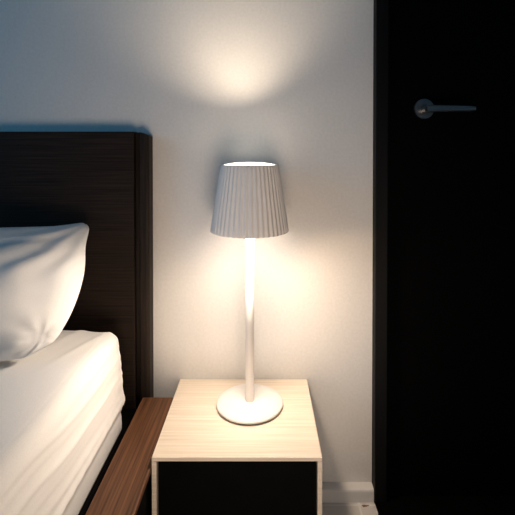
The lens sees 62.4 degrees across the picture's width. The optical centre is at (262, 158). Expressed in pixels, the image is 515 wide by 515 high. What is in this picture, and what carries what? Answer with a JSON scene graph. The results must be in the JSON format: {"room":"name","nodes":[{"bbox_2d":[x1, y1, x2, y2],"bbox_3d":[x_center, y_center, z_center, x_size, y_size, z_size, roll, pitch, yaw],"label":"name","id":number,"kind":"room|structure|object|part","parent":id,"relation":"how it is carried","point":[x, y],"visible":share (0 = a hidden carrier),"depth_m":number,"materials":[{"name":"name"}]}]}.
{"room":"bedroom","nodes":[
{"label":"bedroom","id":0,"kind":"room"},
{"bbox_2d":[0,0,372,481],"bbox_3d":[-0.571,-0.356,1.170,4.490,2.500,0.120,0,1,0],"label":"wall","id":1,"kind":"structure","parent":0,"point":[288,84],"depth_m":1.11,"materials":[{"name":"paint"}]},
{"bbox_2d":[322,482,373,502],"bbox_3d":[0.035,0.876,1.115,0.506,0.036,0.024,0,1,0],"label":"baseboard","id":2,"kind":"structure","parent":1,"relation":"attached to","point":[332,492],"depth_m":1.10,"materials":[{"name":"paint"}]},
{"bbox_2d":[372,0,388,502],"bbox_3d":[0.719,-0.151,1.158,0.860,2.090,0.150,0,1,0],"label":"trim","id":3,"kind":"structure","parent":1,"relation":"attached to","point":[380,7],"depth_m":1.09,"materials":[{"name":"black paint"}]},
{"bbox_2d":[387,0,514,495],"bbox_3d":[0.720,-0.131,1.095,0.794,2.039,0.097,0,1,0],"label":"door","id":4,"kind":"structure","parent":1,"relation":"in","point":[451,298],"depth_m":1.11,"materials":[{"name":"black paint"}]},
{"bbox_3d":[0.415,-0.127,1.097,0.051,0.051,0.009,0,1,0],"label":"handle","id":5,"kind":"part","parent":4,"relation":"part of","materials":[{"name":"metal"}]},
{"bbox_3d":[0.466,-0.123,1.055,0.122,0.017,0.016,0,1,-1],"label":"lever","id":6,"kind":"part","parent":4,"relation":"part of","materials":[{"name":"metal"}]},
{"bbox_2d":[322,503,377,514],"bbox_3d":[-0.571,0.967,-0.522,4.490,0.100,3.540,0,1,0],"label":"floor","id":7,"kind":"structure","parent":0,"point":[327,508],"depth_m":1.08,"materials":[{"name":"tile"}]},
{"bbox_2d":[0,132,173,514],"bbox_3d":[-1.133,0.429,0.027,1.826,0.962,2.172,0,1,0],"label":"bed","id":8,"kind":"object","parent":7,"relation":"on","point":[103,181],"visible":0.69,"depth_m":1.07,"materials":[{"name":"brown wood"}]},
{"bbox_2d":[0,330,124,514],"bbox_3d":[-1.107,0.524,0.031,1.577,0.245,1.977,0,1,0],"label":"mattress","id":9,"kind":"object","parent":8,"relation":"on","point":[61,404],"visible":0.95,"depth_m":0.75,"materials":[{"name":"white fabric"}]},
{"bbox_2d":[0,223,88,360],"bbox_3d":[-0.751,0.271,0.805,0.763,0.234,0.228,0,1,-15],"label":"pillow","id":10,"kind":"object","parent":9,"relation":"on","point":[42,268],"visible":1,"depth_m":0.86,"materials":[{"name":"white fabric"}]},
{"bbox_3d":[-1.132,0.294,1.090,1.616,0.722,0.042,0,1,0],"label":"headboard","id":11,"kind":"part","parent":8,"relation":"part of","materials":[{"name":"brown wood"}]},
{"bbox_3d":[-0.261,0.623,0.007,0.084,0.012,2.128,0,1,0],"label":"rail","id":12,"kind":"part","parent":8,"relation":"part of","materials":[{"name":"brown wood"}]},
{"bbox_3d":[-0.263,0.700,0.009,0.076,0.140,2.128,0,1,0],"label":"rail","id":13,"kind":"part","parent":8,"relation":"part of","materials":[{"name":"black laminate"}]},
{"bbox_3d":[-0.305,0.294,1.091,0.036,0.720,0.040,0,1,0],"label":"post","id":14,"kind":"part","parent":8,"relation":"part of","materials":[{"name":"brown wood"}]},
{"bbox_2d":[152,379,321,514],"bbox_3d":[-0.051,0.741,0.980,0.335,0.311,0.288,0,1,0],"label":"nightstand","id":15,"kind":"object","parent":7,"relation":"on","point":[204,462],"visible":1,"depth_m":0.84,"materials":[{"name":"beige wood"}]},
{"bbox_3d":[-0.214,0.745,0.968,0.010,0.303,0.264,0,1,0],"label":"panel","id":16,"kind":"part","parent":15,"relation":"part of","materials":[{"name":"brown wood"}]},
{"bbox_3d":[-0.051,0.589,0.978,0.335,0.008,0.288,0,1,0],"label":"panel","id":17,"kind":"part","parent":15,"relation":"part of","materials":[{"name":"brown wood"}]},
{"bbox_3d":[-0.051,0.732,0.848,0.311,0.265,0.016,0,1,0],"label":"drawer","id":18,"kind":"part","parent":15,"relation":"part of","materials":[{"name":"black laminate"}]},
{"bbox_2d":[210,162,288,424],"bbox_3d":[-0.031,0.297,1.003,0.184,0.575,0.184,1,1,43],"label":"table lamp","id":19,"kind":"object","parent":15,"relation":"on","point":[249,204],"visible":1,"depth_m":0.95,"materials":[{"name":"white ceramic"}]},
{"bbox_2d":[225,162,273,165],"bbox_3d":[-0.031,0.016,0.999,0.128,0.013,0.128,0,1,0],"label":"diffuser","id":20,"kind":"object","parent":19,"relation":"attached to","point":[239,163],"depth_m":0.96,"materials":[{"name":"white plastic"}]},
{"bbox_3d":[-0.031,0.093,1.000,0.184,0.157,0.184,0,1,0],"label":"lamp shade","id":21,"kind":"part","parent":19,"relation":"part of","materials":[{"name":"white fabric"}]},
{"bbox_3d":[0.112,0.745,0.968,0.010,0.303,0.264,0,1,0],"label":"panel","id":22,"kind":"part","parent":15,"relation":"part of","materials":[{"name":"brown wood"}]},
{"bbox_2d":[375,496,514,514],"bbox_3d":[0.921,0.880,1.037,1.262,0.030,0.420,0,1,0],"label":"floor","id":23,"kind":"structure","parent":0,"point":[395,505],"depth_m":1.08,"materials":[{"name":"black paint"}]}
]}

